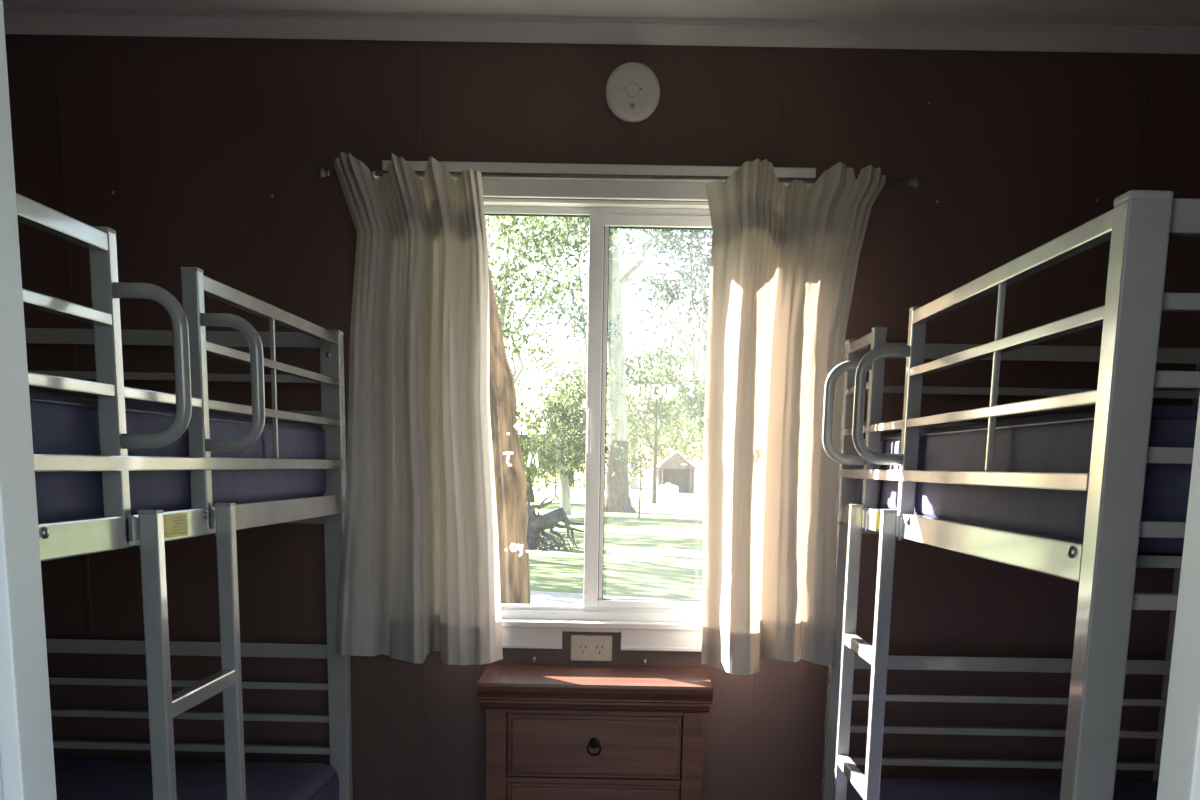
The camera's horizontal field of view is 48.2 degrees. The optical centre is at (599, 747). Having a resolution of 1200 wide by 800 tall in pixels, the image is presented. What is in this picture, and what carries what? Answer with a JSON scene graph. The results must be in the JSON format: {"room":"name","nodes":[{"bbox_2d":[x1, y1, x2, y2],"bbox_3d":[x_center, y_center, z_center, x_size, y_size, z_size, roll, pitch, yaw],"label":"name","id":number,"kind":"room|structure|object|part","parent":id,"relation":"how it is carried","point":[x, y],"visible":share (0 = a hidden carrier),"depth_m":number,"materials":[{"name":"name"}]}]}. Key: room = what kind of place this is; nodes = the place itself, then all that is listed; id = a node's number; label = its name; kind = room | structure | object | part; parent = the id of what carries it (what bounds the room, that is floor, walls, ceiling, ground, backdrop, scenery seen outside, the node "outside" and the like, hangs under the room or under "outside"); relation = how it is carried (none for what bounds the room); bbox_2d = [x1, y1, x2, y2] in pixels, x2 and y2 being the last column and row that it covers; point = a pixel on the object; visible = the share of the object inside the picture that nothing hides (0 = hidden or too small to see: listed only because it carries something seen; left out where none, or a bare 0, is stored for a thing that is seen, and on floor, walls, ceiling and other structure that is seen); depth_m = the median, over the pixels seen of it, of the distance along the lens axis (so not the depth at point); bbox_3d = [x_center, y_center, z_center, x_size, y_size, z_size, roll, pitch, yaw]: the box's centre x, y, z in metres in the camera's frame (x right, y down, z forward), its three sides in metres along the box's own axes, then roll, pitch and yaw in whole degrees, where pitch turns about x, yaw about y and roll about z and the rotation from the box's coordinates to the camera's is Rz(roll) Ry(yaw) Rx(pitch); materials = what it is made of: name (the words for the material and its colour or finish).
{"room":"dormitory","nodes":[
{"label":"dormitory","id":0,"kind":"room"},
{"bbox_2d":[3,0,1199,26],"bbox_3d":[-0.030,-1.599,2.048,3.550,0.080,2.986,1,12,0],"label":"ceiling","id":1,"kind":"structure","parent":0,"point":[1081,12],"depth_m":3.30,"materials":[{"name":"white paint"}]},
{"bbox_2d":[5,34,1199,799],"bbox_3d":[-0.041,-0.697,3.712,3.350,2.372,0.100,1,12,0],"label":"wall","id":2,"kind":"structure","parent":0,"point":[193,139],"depth_m":3.53,"materials":[{"name":"brown paint"}]},
{"bbox_2d":[52,35,99,759],"bbox_3d":[-1.418,-0.689,3.673,0.012,2.323,0.003,1,12,0],"label":"trim","id":3,"kind":"structure","parent":2,"relation":"attached to","point":[54,37],"depth_m":3.55,"materials":[{"name":"brown wood"}]},
{"bbox_2d":[416,41,426,799],"bbox_3d":[-0.485,-0.671,3.669,0.012,2.323,0.003,1,12,0],"label":"trim","id":4,"kind":"structure","parent":2,"relation":"attached to","point":[418,43],"depth_m":3.76,"materials":[{"name":"brown wood"}]},
{"bbox_2d":[570,635,611,660],"bbox_3d":[-0.024,-0.277,3.741,0.116,0.072,0.016,1,12,0],"label":"power outlet","id":5,"kind":"object","parent":2,"relation":"attached to","point":[583,647],"visible":1,"depth_m":3.74,"materials":[{"name":"beige plastic"}]},
{"bbox_2d":[573,637,578,642],"bbox_3d":[-0.068,-0.299,3.732,0.016,0.015,0.006,1,12,0],"label":"switch","id":6,"kind":"object","parent":5,"relation":"attached to","point":[575,639],"depth_m":3.73,"materials":[{"name":"beige plastic"}]},
{"bbox_2d":[604,638,609,642],"bbox_3d":[0.020,-0.297,3.732,0.016,0.015,0.006,1,12,0],"label":"switch","id":7,"kind":"object","parent":5,"relation":"attached to","point":[606,640],"depth_m":3.73,"materials":[{"name":"beige plastic"}]},
{"bbox_2d":[382,160,815,651],"bbox_3d":[-0.013,-0.902,3.659,1.120,1.262,0.149,1,12,0],"label":"window","id":8,"kind":"structure","parent":2,"relation":"in","point":[643,624],"depth_m":3.61,"materials":[{"name":"wood"}]},
{"bbox_3d":[-0.012,-0.900,3.686,0.926,1.097,0.057,1,12,0],"label":"frame","id":9,"kind":"part","parent":8,"relation":"part of","materials":[{"name":"white plastic"}]},
{"bbox_3d":[-0.013,-0.890,3.603,1.120,1.262,0.034,1,12,0],"label":"architrave","id":10,"kind":"part","parent":8,"relation":"part of","materials":[{"name":"white wood"}]},
{"bbox_3d":[-0.022,-0.351,3.778,0.970,0.016,0.145,1,12,0],"label":"sill","id":11,"kind":"part","parent":8,"relation":"part of","materials":[{"name":"white wood"}]},
{"bbox_3d":[0.193,-0.904,3.682,0.460,1.042,0.050,1,12,0],"label":"sash","id":12,"kind":"part","parent":8,"relation":"part of","materials":[{"name":"white plastic"}]},
{"bbox_2d":[3,6,1199,53],"bbox_3d":[-0.021,-1.816,3.399,3.350,0.052,0.052,1,12,0],"label":"trim","id":13,"kind":"structure","parent":2,"relation":"attached to","point":[17,20],"depth_m":3.39,"materials":[{"name":"white paint"}]},
{"bbox_2d":[317,167,920,187],"bbox_3d":[0.048,-1.456,3.458,1.546,0.055,0.085,1,12,0],"label":"curtain rod","id":14,"kind":"object","parent":2,"relation":"attached to","point":[322,172],"visible":0.62,"depth_m":3.42,"materials":[{"name":"white metal"}]},
{"bbox_2d":[333,152,502,664],"bbox_3d":[-0.474,-0.852,3.488,0.444,1.275,0.124,0,12,-4],"label":"curtain","id":15,"kind":"object","parent":14,"relation":"hanging from","point":[420,566],"visible":1,"depth_m":3.48,"materials":[{"name":"beige fabric"}]},
{"bbox_2d":[701,159,885,674],"bbox_3d":[0.476,-0.826,3.466,0.446,1.275,0.154,1,12,2],"label":"curtain","id":16,"kind":"object","parent":14,"relation":"hanging from","point":[784,259],"visible":0.99,"depth_m":3.45,"materials":[{"name":"beige fabric"}]},
{"bbox_2d":[605,62,659,122],"bbox_3d":[0.084,-1.679,3.435,0.140,0.140,0.037,1,12,0],"label":"smoke detector","id":17,"kind":"object","parent":2,"relation":"attached to","point":[632,92],"visible":1,"depth_m":3.42,"materials":[{"name":"white plastic"}]},
{"bbox_2d":[749,47,785,799],"bbox_3d":[0.447,-0.653,3.665,0.012,2.323,0.003,1,12,0],"label":"trim","id":18,"kind":"structure","parent":2,"relation":"attached to","point":[782,56],"depth_m":3.48,"materials":[{"name":"brown wood"}]},
{"bbox_2d":[1134,53,1150,189],"bbox_3d":[1.380,-0.635,3.661,0.012,2.323,0.003,1,12,0],"label":"trim","id":19,"kind":"structure","parent":2,"relation":"attached to","point":[1148,55],"depth_m":3.45,"materials":[{"name":"brown wood"}]},
{"bbox_3d":[-0.074,0.790,2.551,3.550,0.060,2.986,1,12,0],"label":"floor","id":20,"kind":"structure","parent":0,"visible":0},
{"bbox_2d":[16,193,352,799],"bbox_3d":[-1.139,-0.110,2.710,1.074,1.597,1.958,1,12,1],"label":"bunk bed","id":21,"kind":"object","parent":20,"relation":"on","point":[119,528],"visible":0.81,"depth_m":2.41,"materials":[{"name":"metal"}]},
{"bbox_3d":[-0.728,-0.700,1.788,0.024,0.026,0.315,1,12,1],"label":"guard rail","id":22,"kind":"part","parent":21,"relation":"part of","materials":[{"name":"silver metal"}]},
{"bbox_3d":[-0.730,-0.595,1.810,0.024,0.017,0.315,1,12,1],"label":"guard rail","id":23,"kind":"part","parent":21,"relation":"part of","materials":[{"name":"silver metal"}]},
{"bbox_3d":[-0.729,-0.532,1.999,0.030,0.450,0.034,1,12,1],"label":"guard post","id":24,"kind":"part","parent":21,"relation":"part of","materials":[{"name":"silver metal"}]},
{"bbox_3d":[-0.663,-0.565,1.990,0.110,0.239,0.023,1,12,1],"label":"grab handle","id":25,"kind":"part","parent":21,"relation":"part of","materials":[{"name":"silver metal"}]},
{"bbox_3d":[-1.152,-1.063,3.484,0.867,0.039,0.026,1,12,1],"label":"rail","id":26,"kind":"part","parent":21,"relation":"part of","materials":[{"name":"silver metal"}]},
{"bbox_2d":[163,516,185,533],"bbox_3d":[-0.711,-0.371,2.245,0.001,0.028,0.110,1,12,1],"label":"label","id":27,"kind":"object","parent":21,"relation":"attached to","point":[181,516],"depth_m":2.27,"materials":[{"name":"yellow paper"}]},
{"bbox_3d":[-1.154,-0.969,3.504,0.867,0.020,0.026,1,12,1],"label":"rail","id":28,"kind":"part","parent":21,"relation":"part of","materials":[{"name":"silver metal"}]},
{"bbox_2d":[29,388,325,521],"bbox_3d":[-1.184,-0.569,2.614,0.908,0.196,1.832,1,12,1],"label":"mattress","id":29,"kind":"object","parent":21,"relation":"on","point":[61,424],"visible":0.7,"depth_m":2.24,"materials":[{"name":"blue fabric"}]},
{"bbox_3d":[-0.711,-0.654,2.584,0.022,0.017,1.856,1,12,1],"label":"guard rail","id":30,"kind":"part","parent":21,"relation":"part of","materials":[{"name":"silver metal"}]},
{"bbox_3d":[-1.167,-0.271,3.651,0.867,0.039,0.026,1,12,1],"label":"rail","id":31,"kind":"part","parent":21,"relation":"part of","materials":[{"name":"silver metal"}]},
{"bbox_3d":[-0.711,-0.551,2.606,0.024,0.023,1.856,1,12,1],"label":"guard rail","id":32,"kind":"part","parent":21,"relation":"part of","materials":[{"name":"silver metal"}]},
{"bbox_3d":[-1.169,-0.176,3.671,0.867,0.019,0.026,1,12,1],"label":"rail","id":33,"kind":"part","parent":21,"relation":"part of","materials":[{"name":"silver metal"}]},
{"bbox_3d":[-1.170,-0.089,3.690,0.867,0.019,0.026,1,12,1],"label":"rail","id":34,"kind":"part","parent":21,"relation":"part of","materials":[{"name":"silver metal"}]},
{"bbox_3d":[-0.715,-0.452,2.627,0.025,0.049,1.856,1,12,1],"label":"rail","id":35,"kind":"part","parent":21,"relation":"part of","materials":[{"name":"silver metal"}]},
{"bbox_3d":[-1.172,-0.001,3.708,0.867,0.019,0.026,1,12,1],"label":"rail","id":36,"kind":"part","parent":21,"relation":"part of","materials":[{"name":"silver metal"}]},
{"bbox_2d":[54,758,338,799],"bbox_3d":[-1.192,0.309,2.800,0.924,0.201,1.833,1,12,1],"label":"mattress","id":37,"kind":"object","parent":21,"relation":"on","point":[76,779],"visible":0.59,"depth_m":3.44,"materials":[{"name":"blue fabric"}]},
{"bbox_3d":[-0.719,-0.615,2.395,0.030,0.450,0.034,1,12,1],"label":"guard post","id":38,"kind":"part","parent":21,"relation":"part of","materials":[{"name":"silver metal"}]},
{"bbox_3d":[-0.652,-0.648,2.386,0.110,0.239,0.023,1,12,1],"label":"grab handle","id":39,"kind":"part","parent":21,"relation":"part of","materials":[{"name":"silver metal"}]},
{"bbox_3d":[-1.156,-0.880,3.523,0.867,0.020,0.026,1,12,1],"label":"rail","id":40,"kind":"part","parent":21,"relation":"part of","materials":[{"name":"silver metal"}]},
{"bbox_3d":[-0.698,-0.935,2.908,0.024,0.026,1.106,1,12,1],"label":"guard rail","id":41,"kind":"part","parent":21,"relation":"part of","materials":[{"name":"silver metal"}]},
{"bbox_3d":[-0.700,-0.830,2.930,0.024,0.017,1.106,1,12,1],"label":"guard rail","id":42,"kind":"part","parent":21,"relation":"part of","materials":[{"name":"silver metal"}]},
{"bbox_3d":[-1.161,-0.615,3.579,0.867,0.020,0.026,1,12,1],"label":"rail","id":43,"kind":"part","parent":21,"relation":"part of","materials":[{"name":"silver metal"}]},
{"bbox_3d":[-0.709,-0.298,3.632,0.052,1.576,0.052,1,12,1],"label":"post","id":44,"kind":"part","parent":21,"relation":"part of","materials":[{"name":"silver metal"}]},
{"bbox_2d":[477,664,713,799],"bbox_3d":[-0.017,0.159,3.657,0.604,0.720,0.328,1,12,0],"label":"dresser","id":45,"kind":"object","parent":20,"relation":"on","point":[554,732],"visible":1,"depth_m":3.50,"materials":[{"name":"brown wood"}]},
{"bbox_3d":[-0.018,0.179,3.549,0.454,0.168,0.023,1,12,0],"label":"drawer","id":46,"kind":"part","parent":45,"relation":"part of","materials":[{"name":"brown wood"}]},
{"bbox_3d":[-0.015,-0.002,3.511,0.454,0.166,0.023,1,12,0],"label":"drawer","id":47,"kind":"part","parent":45,"relation":"part of","materials":[{"name":"brown wood"}]},
{"bbox_3d":[-0.015,-0.010,3.490,0.028,0.028,0.019,1,12,0],"label":"pull plate","id":48,"kind":"part","parent":45,"relation":"part of","materials":[{"name":"black metal"}]},
{"bbox_3d":[-0.012,-0.136,3.606,0.592,0.026,0.303,1,12,0],"label":"cornice moulding","id":49,"kind":"part","parent":45,"relation":"part of","materials":[{"name":"brown wood"}]},
{"bbox_2d":[821,190,1199,799],"bbox_3d":[1.046,-0.066,2.691,1.074,1.597,1.958,1,12,0],"label":"bunk bed","id":50,"kind":"object","parent":20,"relation":"on","point":[1140,224],"visible":0.94,"depth_m":2.08,"materials":[{"name":"silver metal"}]},
{"bbox_3d":[0.649,-0.272,3.624,0.052,1.576,0.052,1,12,0],"label":"post","id":51,"kind":"part","parent":50,"relation":"part of","materials":[{"name":"silver metal"}]},
{"bbox_3d":[0.580,-0.787,3.155,0.110,0.239,0.023,1,12,0],"label":"grab handle","id":52,"kind":"part","parent":50,"relation":"part of","materials":[{"name":"silver metal"}]},
{"bbox_3d":[0.646,-0.885,3.309,0.024,0.017,0.315,1,12,0],"label":"guard rail","id":53,"kind":"part","parent":50,"relation":"part of","materials":[{"name":"silver metal"}]},
{"bbox_3d":[0.648,-0.991,3.287,0.024,0.026,0.315,1,12,0],"label":"guard rail","id":54,"kind":"part","parent":50,"relation":"part of","materials":[{"name":"silver metal"}]},
{"bbox_3d":[1.112,-0.569,3.559,0.867,0.020,0.026,1,12,0],"label":"rail","id":55,"kind":"part","parent":50,"relation":"part of","materials":[{"name":"silver metal"}]},
{"bbox_3d":[0.645,-0.751,3.162,0.030,0.450,0.034,1,12,0],"label":"guard post","id":56,"kind":"part","parent":50,"relation":"part of","materials":[{"name":"silver metal"}]},
{"bbox_3d":[0.577,-0.704,2.759,0.110,0.239,0.023,1,12,0],"label":"grab handle","id":57,"kind":"part","parent":50,"relation":"part of","materials":[{"name":"silver metal"}]},
{"bbox_3d":[0.642,-0.668,2.766,0.030,0.450,0.034,1,12,0],"label":"guard post","id":58,"kind":"part","parent":50,"relation":"part of","materials":[{"name":"silver metal"}]},
{"bbox_3d":[1.117,-0.834,3.503,0.867,0.020,0.026,1,12,0],"label":"rail","id":59,"kind":"part","parent":50,"relation":"part of","materials":[{"name":"silver metal"}]},
{"bbox_3d":[0.634,-0.425,2.619,0.025,0.049,1.856,1,12,0],"label":"rail","id":60,"kind":"part","parent":50,"relation":"part of","materials":[{"name":"silver metal"}]},
{"bbox_3d":[0.634,-0.525,2.598,0.024,0.023,1.856,1,12,0],"label":"guard rail","id":61,"kind":"part","parent":50,"relation":"part of","materials":[{"name":"silver metal"}]},
{"bbox_3d":[0.638,-0.628,2.576,0.022,0.017,1.856,1,12,0],"label":"guard rail","id":62,"kind":"part","parent":50,"relation":"part of","materials":[{"name":"silver metal"}]},
{"bbox_2d":[846,778,1157,799],"bbox_3d":[1.083,0.358,2.779,0.926,0.196,1.835,1,12,0],"label":"mattress","id":63,"kind":"object","parent":50,"relation":"on","point":[895,788],"visible":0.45,"depth_m":3.51,"materials":[{"name":"blue fabric"}]},
{"bbox_3d":[1.101,0.044,3.688,0.867,0.019,0.026,1,12,0],"label":"rail","id":64,"kind":"part","parent":50,"relation":"part of","materials":[{"name":"silver metal"}]},
{"bbox_3d":[1.102,-0.043,3.670,0.867,0.019,0.026,1,12,0],"label":"rail","id":65,"kind":"part","parent":50,"relation":"part of","materials":[{"name":"silver metal"}]},
{"bbox_3d":[0.637,-0.649,2.189,0.024,0.017,1.106,1,12,0],"label":"guard rail","id":66,"kind":"part","parent":50,"relation":"part of","materials":[{"name":"silver metal"}]},
{"bbox_3d":[1.104,-0.130,3.651,0.867,0.019,0.026,1,12,0],"label":"rail","id":67,"kind":"part","parent":50,"relation":"part of","materials":[{"name":"silver metal"}]},
{"bbox_3d":[1.106,-0.225,3.631,0.867,0.039,0.026,1,12,0],"label":"rail","id":68,"kind":"part","parent":50,"relation":"part of","materials":[{"name":"silver metal"}]},
{"bbox_3d":[0.639,-0.755,2.167,0.024,0.026,1.106,1,12,0],"label":"guard rail","id":69,"kind":"part","parent":50,"relation":"part of","materials":[{"name":"silver metal"}]},
{"bbox_2d":[857,405,1197,554],"bbox_3d":[1.107,-0.523,2.594,0.906,0.196,1.832,1,12,0],"label":"mattress","id":70,"kind":"object","parent":50,"relation":"on","point":[1051,442],"visible":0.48,"depth_m":2.03,"materials":[{"name":"blue fabric"}]},
{"bbox_3d":[1.118,-0.923,3.484,0.867,0.020,0.026,1,12,0],"label":"rail","id":71,"kind":"part","parent":50,"relation":"part of","materials":[{"name":"silver metal"}]},
{"bbox_3d":[1.120,-1.018,3.464,0.867,0.039,0.026,1,12,0],"label":"rail","id":72,"kind":"part","parent":50,"relation":"part of","materials":[{"name":"silver metal"}]},
{"bbox_3d":[0.633,0.121,1.762,0.052,1.576,0.052,1,12,0],"label":"post","id":73,"kind":"part","parent":50,"relation":"part of","materials":[{"name":"silver metal"}]},
{"bbox_3d":[1.096,-0.177,1.694,0.867,0.020,0.026,1,12,0],"label":"rail","id":74,"kind":"part","parent":50,"relation":"part of","materials":[{"name":"silver metal"}]},
{"bbox_3d":[1.098,-0.265,1.675,0.867,0.020,0.026,1,12,0],"label":"rail","id":75,"kind":"part","parent":50,"relation":"part of","materials":[{"name":"silver metal"}]},
{"bbox_3d":[1.100,-0.353,1.657,0.867,0.020,0.026,1,12,0],"label":"rail","id":76,"kind":"part","parent":50,"relation":"part of","materials":[{"name":"silver metal"}]},
{"bbox_3d":[1.564,-0.254,3.620,0.052,1.576,0.052,1,12,0],"label":"post","id":77,"kind":"part","parent":50,"relation":"part of","materials":[{"name":"silver metal"}]},
{"bbox_3d":[1.101,-0.442,1.638,0.867,0.020,0.026,1,12,0],"label":"rail","id":78,"kind":"part","parent":50,"relation":"part of","materials":[{"name":"silver metal"}]},
{"bbox_3d":[1.103,-0.530,1.620,0.867,0.020,0.026,1,12,0],"label":"rail","id":79,"kind":"part","parent":50,"relation":"part of","materials":[{"name":"silver metal"}]},
{"bbox_3d":[1.105,-0.625,1.600,0.867,0.039,0.026,1,12,0],"label":"rail","id":80,"kind":"part","parent":50,"relation":"part of","materials":[{"name":"silver metal"}]},
{"bbox_3d":[-0.064,-0.105,0.898,3.350,2.372,0.100,1,12,0],"label":"wall","id":81,"kind":"structure","parent":0,"visible":0},
{"bbox_2d":[0,0,1199,799],"bbox_3d":[0.004,0.019,0.927,1.000,2.120,0.137,1,12,0],"label":"door frame","id":82,"kind":"structure","parent":81,"relation":"in","point":[27,767],"depth_m":0.94,"materials":[{"name":"white paint"}]},
{"label":"outside","id":83,"kind":"structure","parent":0,"visible":0},
{"bbox_2d":[528,479,702,599],"bbox_3d":[0.372,-8.525,48.585,160.000,0.079,211.200,1,12,0],"label":"ground","id":84,"kind":"structure","parent":83,"point":[658,554],"depth_m":26.35,"materials":[{"name":"green plant"}]},
{"bbox_2d":[517,416,579,501],"bbox_3d":[-3.021,-12.585,58.579,4.781,4.249,4.590,8,14,30],"label":"tree","id":85,"kind":"object","parent":84,"relation":"on","point":[530,476],"visible":0.13,"depth_m":58.19,"materials":[{"name":"green plant"}]},
{"bbox_2d":[485,216,622,382],"bbox_3d":[-1.954,-8.519,28.766,4.829,8.488,4.854,1,12,0],"label":"tree","id":86,"kind":"object","parent":84,"relation":"on","point":[516,219],"visible":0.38,"depth_m":28.23,"materials":[{"name":"green plant"}]},
{"bbox_2d":[526,494,584,550],"bbox_3d":[-1.167,-4.362,26.794,1.938,1.527,1.288,1,12,0],"label":"fallen branches","id":87,"kind":"object","parent":84,"relation":"on","point":[538,523],"visible":0.69,"depth_m":26.94,"materials":[{"name":"grey wood"}]},
{"bbox_2d":[521,419,607,486],"bbox_3d":[-2.457,-22.634,102.592,7.667,5.765,9.302,1,12,0],"label":"tree","id":88,"kind":"object","parent":84,"relation":"on","point":[572,475],"visible":0.04,"depth_m":102.67,"materials":[{"name":"green plant"}]},
{"bbox_2d":[514,217,634,391],"bbox_3d":[-0.318,-10.809,36.322,3.542,9.904,4.166,-7,14,-33],"label":"tree","id":89,"kind":"object","parent":84,"relation":"on","point":[582,299],"visible":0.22,"depth_m":36.00,"materials":[{"name":"green plant"}]},
{"bbox_2d":[509,331,645,514],"bbox_3d":[-1.835,-10.745,44.897,5.818,6.212,6.133,10,15,35],"label":"tree","id":90,"kind":"object","parent":84,"relation":"on","point":[557,407],"visible":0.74,"depth_m":44.60,"materials":[{"name":"green plant"}]},
{"bbox_2d":[486,216,673,603],"bbox_3d":[-1.174,-5.514,10.983,6.020,9.987,4.922,1,12,0],"label":"tree","id":91,"kind":"object","parent":84,"relation":"on","point":[510,481],"visible":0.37,"depth_m":10.63,"materials":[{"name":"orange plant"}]},
{"bbox_3d":[-1.148,-6.896,10.692,6.020,7.163,4.922,1,12,0],"label":"crown","id":92,"kind":"part","parent":91,"relation":"part of","materials":[{"name":"green plant"}]},
{"bbox_2d":[559,217,701,512],"bbox_3d":[0.576,-15.775,47.145,7.136,15.320,6.172,-11,17,-44],"label":"tree","id":93,"kind":"object","parent":84,"relation":"on","point":[617,499],"visible":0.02,"depth_m":47.70,"materials":[{"name":"green plant"}]},
{"bbox_3d":[0.655,-20.081,46.238,7.136,6.517,6.172,-11,17,-44],"label":"crown","id":94,"kind":"part","parent":93,"relation":"part of","materials":[{"name":"green plant"}]},
{"bbox_2d":[581,388,686,489],"bbox_3d":[2.462,-21.671,93.121,8.000,7.843,7.683,1,12,0],"label":"tree","id":95,"kind":"object","parent":84,"relation":"on","point":[634,483],"visible":0.19,"depth_m":93.33,"materials":[{"name":"green plant"}]},
{"bbox_3d":[2.206,-22.840,92.743,7.788,5.411,7.022,4,12,15],"label":"crown","id":96,"kind":"part","parent":95,"relation":"part of","materials":[{"name":"green plant"}]},
{"bbox_2d":[615,443,657,517],"bbox_3d":[1.140,-8.540,43.147,1.396,2.501,1.422,11,16,41],"label":"sapling","id":97,"kind":"object","parent":84,"relation":"on","point":[633,456],"visible":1,"depth_m":43.01,"materials":[{"name":"green plant"}]},
{"bbox_3d":[1.291,-8.539,43.157,0.084,2.501,0.060,1,12,0],"label":"stem","id":98,"kind":"part","parent":97,"relation":"part of","materials":[{"name":"green plant"}]},
{"bbox_2d":[582,332,704,503],"bbox_3d":[2.050,-14.731,60.358,6.220,7.755,6.444,1,12,0],"label":"tree","id":99,"kind":"object","parent":84,"relation":"on","point":[652,406],"visible":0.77,"depth_m":59.63,"materials":[{"name":"green plant"}]},
{"bbox_2d":[609,229,711,388],"bbox_3d":[2.739,-12.457,42.264,5.354,10.793,4.750,1,12,0],"label":"tree","id":100,"kind":"object","parent":84,"relation":"on","point":[672,238],"visible":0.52,"depth_m":41.87,"materials":[{"name":"green plant"}]},
{"bbox_2d":[628,405,703,480],"bbox_3d":[6.261,-24.540,109.758,9.660,6.776,9.080,1,12,0],"label":"tree","id":101,"kind":"object","parent":84,"relation":"on","point":[660,446],"visible":0.2,"depth_m":109.09,"materials":[{"name":"green plant"}]},
{"bbox_2d":[658,483,677,495],"bbox_3d":[3.809,-14.316,74.623,1.120,0.820,1.120,1,12,0],"label":"water tank","id":102,"kind":"object","parent":84,"relation":"on","point":[668,489],"visible":0.88,"depth_m":74.17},
{"bbox_2d":[646,336,704,465],"bbox_3d":[5.268,-16.629,67.791,6.779,8.517,6.426,1,12,0],"label":"tree","id":103,"kind":"object","parent":84,"relation":"on","point":[694,415],"visible":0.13,"depth_m":67.42,"materials":[{"name":"green plant"}]},
{"bbox_2d":[649,450,702,492],"bbox_3d":[4.850,-17.696,86.166,3.300,2.710,3.000,1,12,0],"label":"hut","id":104,"kind":"object","parent":84,"relation":"on","point":[671,471],"visible":0.72,"depth_m":85.68,"materials":[{"name":"wood"}]},
{"bbox_3d":[3.931,-17.006,84.899,0.120,1.850,0.120,1,12,0],"label":"porch post","id":105,"kind":"part","parent":104,"relation":"part of","materials":[{"name":"white wood"}]},
{"bbox_3d":[5.731,-16.971,84.891,0.120,1.850,0.120,1,12,0],"label":"porch post","id":106,"kind":"part","parent":104,"relation":"part of","materials":[{"name":"wood"}]},
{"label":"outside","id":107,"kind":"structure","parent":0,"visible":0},
{"bbox_2d":[530,489,702,604],"bbox_3d":[0.409,-9.480,52.982,80.000,0.052,84.400,1,12,0],"label":"path","id":108,"kind":"structure","parent":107,"point":[537,597],"depth_m":17.25,"materials":[{"name":"grey concrete"}]}
]}

